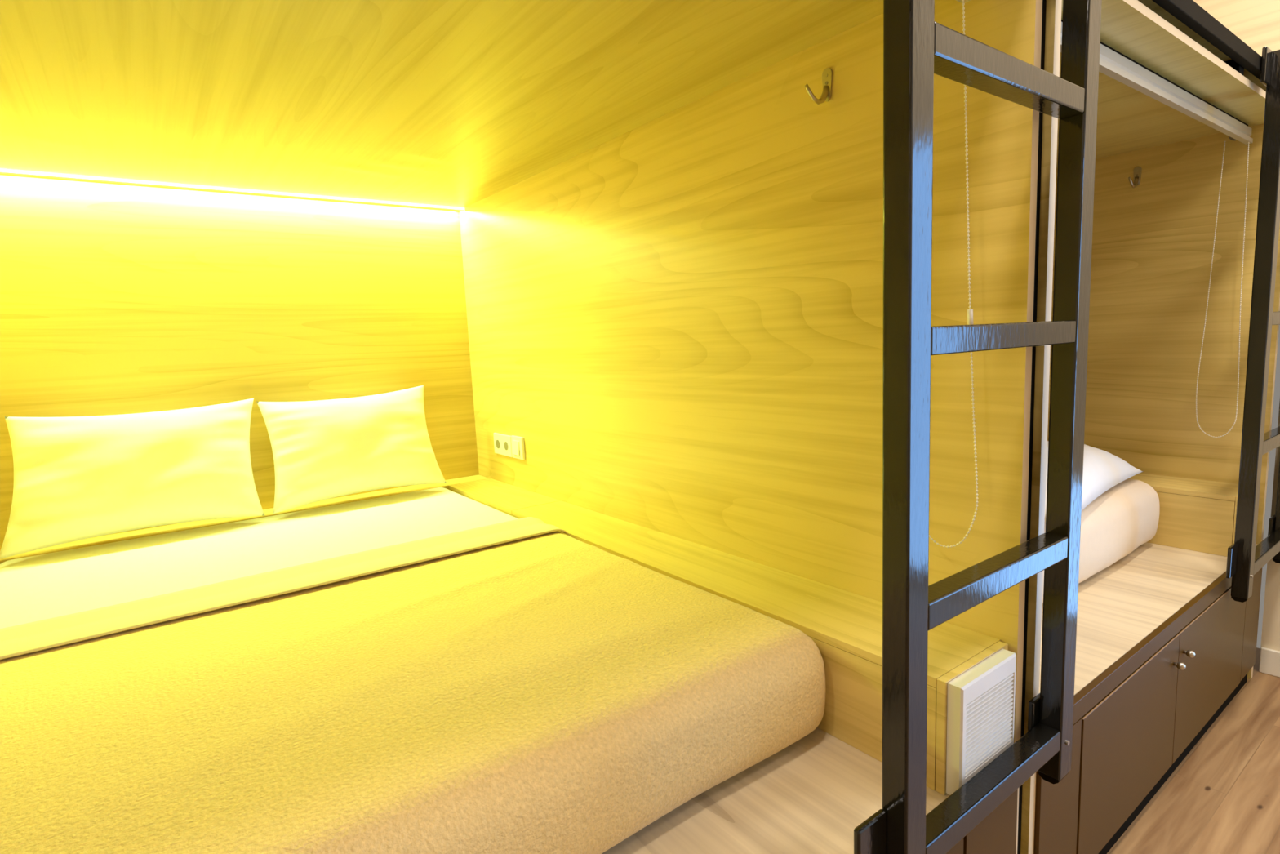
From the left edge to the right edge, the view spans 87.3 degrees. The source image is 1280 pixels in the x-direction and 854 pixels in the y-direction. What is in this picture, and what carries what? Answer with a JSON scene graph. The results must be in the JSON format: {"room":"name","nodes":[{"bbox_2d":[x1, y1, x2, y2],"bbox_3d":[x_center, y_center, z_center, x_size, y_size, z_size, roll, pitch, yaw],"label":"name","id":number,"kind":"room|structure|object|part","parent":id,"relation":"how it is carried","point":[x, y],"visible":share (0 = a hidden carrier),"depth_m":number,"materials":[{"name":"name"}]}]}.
{"room":"dormitory","nodes":[
{"label":"dormitory","id":0,"kind":"room"},
{"bbox_2d":[0,173,479,550],"bbox_3d":[-1.343,-0.467,2.344,1.527,2.800,0.020,-8,9,-36],"label":"wall","id":1,"kind":"structure","parent":0,"point":[116,298],"depth_m":2.28,"materials":[{"name":"brown wood"}]},
{"bbox_2d":[0,0,883,207],"bbox_3d":[-0.670,-0.722,1.396,1.547,0.019,2.140,-8,9,-36],"label":"ceiling","id":2,"kind":"structure","parent":0,"point":[449,103],"depth_m":1.39,"materials":[{"name":"brown wood"}]},
{"bbox_2d":[0,168,464,211],"bbox_3d":[-1.315,-0.788,2.247,1.521,0.012,0.013,-8,9,-36],"label":"recessed light","id":3,"kind":"object","parent":2,"relation":"in","point":[10,171],"visible":1,"depth_m":2.19,"materials":[{"name":"plastic"}]},
{"bbox_2d":[928,0,977,547],"bbox_3d":[-0.078,-0.176,0.669,1.517,0.935,0.112,-8,9,-36],"label":"cord","id":4,"kind":"object","parent":2,"relation":"attached to","point":[970,312],"visible":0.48,"depth_m":1.07,"materials":[{"name":"metal"}]},
{"bbox_3d":[-0.094,-0.606,0.608,1.517,0.043,0.016,-8,9,-36],"label":"rail","id":5,"kind":"part","parent":4,"relation":"part of","materials":[{"name":"metal"}]},
{"bbox_2d":[458,0,1042,853],"bbox_3d":[-0.029,0.024,1.981,0.046,1.802,2.200,-8,9,-36],"label":"wall","id":6,"kind":"structure","parent":0,"point":[677,318],"depth_m":1.50,"materials":[{"name":"brown wood"}]},
{"bbox_2d":[493,432,512,457],"bbox_3d":[-0.539,0.070,2.644,0.013,0.084,0.156,-8,9,-36],"label":"power outlet","id":7,"kind":"object","parent":6,"relation":"attached to","point":[502,442],"visible":0.96,"depth_m":2.63,"materials":[{"name":"beige plastic"}]},
{"bbox_2d":[511,435,525,459],"bbox_3d":[-0.465,0.078,2.539,0.022,0.086,0.090,-8,9,-36],"label":"light switch","id":8,"kind":"object","parent":6,"relation":"attached to","point":[517,442],"visible":1,"depth_m":2.52,"materials":[{"name":"beige plastic"}]},
{"bbox_2d":[804,67,832,104],"bbox_3d":[0.341,-0.656,1.288,0.066,0.071,0.023,-8,9,-36],"label":"coat hook","id":9,"kind":"object","parent":6,"relation":"attached to","point":[827,74],"visible":1,"depth_m":1.30,"materials":[{"name":"silver metal"}]},
{"bbox_3d":[0.364,-0.664,1.305,0.004,0.061,0.023,-8,9,-36],"label":"plate","id":10,"kind":"part","parent":9,"relation":"part of","materials":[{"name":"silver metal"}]},
{"bbox_2d":[1020,0,1062,853],"bbox_3d":[0.034,0.016,2.027,0.022,1.802,2.200,-8,9,-36],"label":"wall","id":11,"kind":"structure","parent":0,"point":[1053,7],"depth_m":1.13,"materials":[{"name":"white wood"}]},
{"bbox_2d":[1056,0,1266,167],"bbox_3d":[0.645,-0.905,2.357,1.547,0.017,2.140,-8,9,-36],"label":"ceiling","id":12,"kind":"structure","parent":0,"point":[1129,120],"depth_m":1.67,"materials":[{"name":"brown wood"}]},
{"bbox_2d":[1060,19,1253,437],"bbox_3d":[1.223,-0.354,1.649,1.517,0.946,0.105,-8,9,-36],"label":"roller blind","id":13,"kind":"object","parent":12,"relation":"attached to","point":[1113,64],"visible":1,"depth_m":1.63,"materials":[{"name":"metal"}]},
{"bbox_3d":[1.221,-0.788,1.570,1.517,0.043,0.016,-8,9,-36],"label":"rail","id":14,"kind":"part","parent":13,"relation":"part of","materials":[{"name":"metal"}]},
{"bbox_3d":[1.804,-0.415,2.076,0.004,0.907,0.105,-8,9,-36],"label":"bead chain","id":15,"kind":"part","parent":13,"relation":"part of","materials":[{"name":"beige plastic"}]},
{"bbox_2d":[1047,0,1279,679],"bbox_3d":[1.264,-0.652,2.879,0.046,2.800,2.200,-8,9,-36],"label":"wall","id":16,"kind":"structure","parent":0,"point":[1153,240],"depth_m":2.22,"materials":[{"name":"brown wood"}]},
{"bbox_2d":[1128,166,1142,187],"bbox_3d":[1.656,-0.838,2.250,0.066,0.071,0.023,-8,9,-36],"label":"coat hook","id":17,"kind":"object","parent":16,"relation":"attached to","point":[1137,171],"visible":1,"depth_m":2.26,"materials":[{"name":"silver metal"}]},
{"bbox_3d":[1.679,-0.847,2.266,0.004,0.061,0.023,-8,9,-36],"label":"plate","id":18,"kind":"part","parent":17,"relation":"part of","materials":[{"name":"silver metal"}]},
{"bbox_2d":[1106,647,1279,853],"bbox_3d":[-0.025,1.117,0.744,5.550,0.050,4.650,-8,9,-36],"label":"floor","id":19,"kind":"structure","parent":0,"point":[1223,797],"depth_m":1.67,"materials":[{"name":"brown wood"}]},
{"bbox_2d":[601,727,1017,853],"bbox_3d":[-0.610,0.781,1.599,1.548,0.450,2.232,-8,9,-36],"label":"base cabinet","id":20,"kind":"object","parent":19,"relation":"on","point":[810,796],"visible":0.02,"depth_m":1.05,"materials":[{"name":"brown wood"}]},
{"bbox_2d":[0,487,519,628],"bbox_3d":[-0.752,0.465,1.563,1.328,0.196,1.827,-8,9,-36],"label":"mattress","id":21,"kind":"object","parent":20,"relation":"on","point":[36,588],"visible":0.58,"depth_m":1.87,"materials":[{"name":"white fabric"}]},
{"bbox_2d":[0,398,264,559],"bbox_3d":[-1.521,0.130,2.042,0.664,0.377,0.216,-8,9,-36],"label":"pillow","id":22,"kind":"object","parent":21,"relation":"on","point":[76,478],"visible":1,"depth_m":1.97,"materials":[{"name":"white fabric"}]},
{"bbox_2d":[0,516,570,659],"bbox_3d":[-0.790,0.364,1.591,1.330,0.042,0.200,-8,9,-36],"label":"sheet","id":23,"kind":"object","parent":21,"relation":"on","point":[32,637],"visible":1,"depth_m":1.50,"materials":[{"name":"beige fabric"}]},
{"bbox_2d":[256,385,446,514],"bbox_3d":[-1.020,0.061,2.407,0.589,0.377,0.212,-8,9,-36],"label":"pillow","id":24,"kind":"object","parent":21,"relation":"on","point":[322,450],"visible":1,"depth_m":2.33,"materials":[{"name":"white fabric"}]},
{"bbox_2d":[0,531,825,853],"bbox_3d":[-0.484,0.484,1.200,1.338,0.189,1.008,-8,9,-36],"label":"blanket","id":25,"kind":"object","parent":21,"relation":"on","point":[554,692],"visible":0.91,"depth_m":1.01,"materials":[{"name":"beige fabric"}]},
{"bbox_2d":[0,475,1008,795],"bbox_3d":[-0.637,0.463,1.577,1.548,0.188,2.187,-8,9,-36],"label":"ledge","id":26,"kind":"object","parent":20,"relation":"on","point":[846,627],"visible":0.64,"depth_m":1.36,"materials":[{"name":"brown wood"}]},
{"bbox_3d":[-0.519,0.252,2.507,0.188,0.015,0.566,-8,9,-36],"label":"hatch lid","id":27,"kind":"part","parent":26,"relation":"part of","materials":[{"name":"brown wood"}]},
{"bbox_2d":[946,648,1016,795],"bbox_3d":[0.551,0.473,1.079,0.173,0.182,0.025,-8,9,-36],"label":"ventilation grille","id":28,"kind":"object","parent":26,"relation":"attached to","point":[980,700],"visible":0.84,"depth_m":1.05,"materials":[{"name":"beige plastic"}]},
{"bbox_3d":[0.262,0.827,0.897,0.616,0.347,0.018,-8,9,-36],"label":"door","id":29,"kind":"part","parent":20,"relation":"part of","materials":[{"name":"brown laminate"}]},
{"bbox_3d":[0.586,0.780,1.136,0.171,0.350,0.016,-8,9,-36],"label":"panel","id":30,"kind":"part","parent":20,"relation":"part of","materials":[{"name":"brown laminate"}]},
{"bbox_2d":[1017,0,1262,853],"bbox_3d":[-0.120,-0.458,1.849,3.645,2.799,2.210,-8,9,-36],"label":"frame","id":31,"kind":"object","parent":19,"relation":"on","point":[1188,12],"visible":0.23,"depth_m":1.29,"materials":[{"name":"black metal"}]},
{"bbox_2d":[853,0,1102,853],"bbox_3d":[0.482,-0.071,0.933,0.571,1.432,0.049,-8,9,-36],"label":"ladder","id":32,"kind":"object","parent":31,"relation":"attached to","point":[917,47],"visible":1,"depth_m":0.87,"materials":[{"name":"black metal"}]},
{"bbox_3d":[0.322,-0.053,0.811,0.047,1.422,0.037,-8,9,-36],"label":"rail","id":33,"kind":"part","parent":32,"relation":"part of","materials":[{"name":"black metal"}]},
{"bbox_3d":[0.691,-0.104,1.081,0.047,1.422,0.037,-8,9,-36],"label":"rail","id":34,"kind":"part","parent":32,"relation":"part of","materials":[{"name":"black metal"}]},
{"bbox_3d":[0.621,-0.394,1.090,0.041,2.799,0.040,-8,9,-36],"label":"post","id":35,"kind":"part","parent":31,"relation":"part of","materials":[{"name":"black metal"}]},
{"bbox_2d":[1137,0,1266,91],"bbox_3d":[0.611,-1.045,2.357,1.523,0.191,2.198,-8,9,-36],"label":"rail","id":36,"kind":"object","parent":31,"relation":"on","point":[1150,4],"visible":0.02,"depth_m":1.48,"materials":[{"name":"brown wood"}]},
{"bbox_2d":[1226,46,1279,602],"bbox_3d":[1.797,-0.253,1.895,0.571,1.432,0.049,-8,9,-36],"label":"ladder","id":37,"kind":"object","parent":31,"relation":"attached to","point":[1245,559],"visible":1,"depth_m":1.77,"materials":[{"name":"black metal"}]},
{"bbox_3d":[2.006,-0.287,2.042,0.047,1.422,0.037,-8,9,-36],"label":"rail","id":38,"kind":"part","parent":37,"relation":"part of","materials":[{"name":"black metal"}]},
{"bbox_2d":[1033,542,1262,853],"bbox_3d":[0.705,0.599,2.561,1.548,0.450,2.232,-8,9,-36],"label":"base cabinet","id":39,"kind":"object","parent":19,"relation":"on","point":[1163,645],"visible":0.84,"depth_m":1.61,"materials":[{"name":"brown wood"}]},
{"bbox_3d":[0.798,0.751,1.290,0.172,0.350,0.016,-8,9,-36],"label":"panel","id":40,"kind":"part","parent":39,"relation":"part of","materials":[{"name":"brown laminate"}]},
{"bbox_2d":[1041,478,1159,604],"bbox_3d":[0.581,0.276,2.497,1.334,0.215,1.885,-8,9,-36],"label":"mattress","id":41,"kind":"object","parent":39,"relation":"on","point":[1125,517],"visible":0.09,"depth_m":1.93,"materials":[{"name":"beige fabric"}]},
{"bbox_2d":[1044,440,1143,521],"bbox_3d":[1.182,0.117,1.999,0.831,0.136,0.377,-9,10,-43],"label":"pillow","id":42,"kind":"object","parent":41,"relation":"on","point":[1103,470],"visible":0.2,"depth_m":1.94,"materials":[{"name":"white fabric"}]},
{"bbox_3d":[1.099,0.711,1.510,0.570,0.347,0.018,-8,9,-36],"label":"door","id":43,"kind":"part","parent":39,"relation":"part of","materials":[{"name":"brown laminate"}]},
{"bbox_3d":[1.308,0.578,1.627,0.019,0.019,0.024,-8,9,-36],"label":"knob","id":44,"kind":"part","parent":39,"relation":"part of","materials":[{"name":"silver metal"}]},
{"bbox_2d":[1128,472,1238,556],"bbox_3d":[0.677,0.281,2.538,1.548,0.188,2.187,-8,9,-36],"label":"ledge","id":45,"kind":"object","parent":39,"relation":"on","point":[1199,515],"visible":0.08,"depth_m":2.09,"materials":[{"name":"brown wood"}]},
{"bbox_3d":[1.364,0.562,1.668,0.019,0.019,0.024,-8,9,-36],"label":"knob","id":46,"kind":"part","parent":39,"relation":"part of","materials":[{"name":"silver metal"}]},
{"bbox_3d":[1.577,0.645,1.859,0.616,0.347,0.018,-8,9,-36],"label":"door","id":47,"kind":"part","parent":39,"relation":"part of","materials":[{"name":"brown laminate"}]},
{"bbox_3d":[1.901,0.598,2.097,0.171,0.350,0.016,-8,9,-36],"label":"panel","id":48,"kind":"part","parent":39,"relation":"part of","materials":[{"name":"brown laminate"}]},
{"bbox_2d":[1258,401,1279,667],"bbox_3d":[2.710,-0.496,1.157,0.080,2.800,2.298,-8,9,-36],"label":"wall","id":49,"kind":"structure","parent":0,"point":[1270,637],"depth_m":2.18,"materials":[{"name":"beige paint"}]},
{"bbox_2d":[1258,646,1279,677],"bbox_3d":[2.227,0.790,1.980,0.014,0.085,0.596,-8,9,-36],"label":"baseboard","id":50,"kind":"structure","parent":49,"relation":"attached to","point":[1269,659],"depth_m":2.19,"materials":[{"name":"white wood"}]}
]}

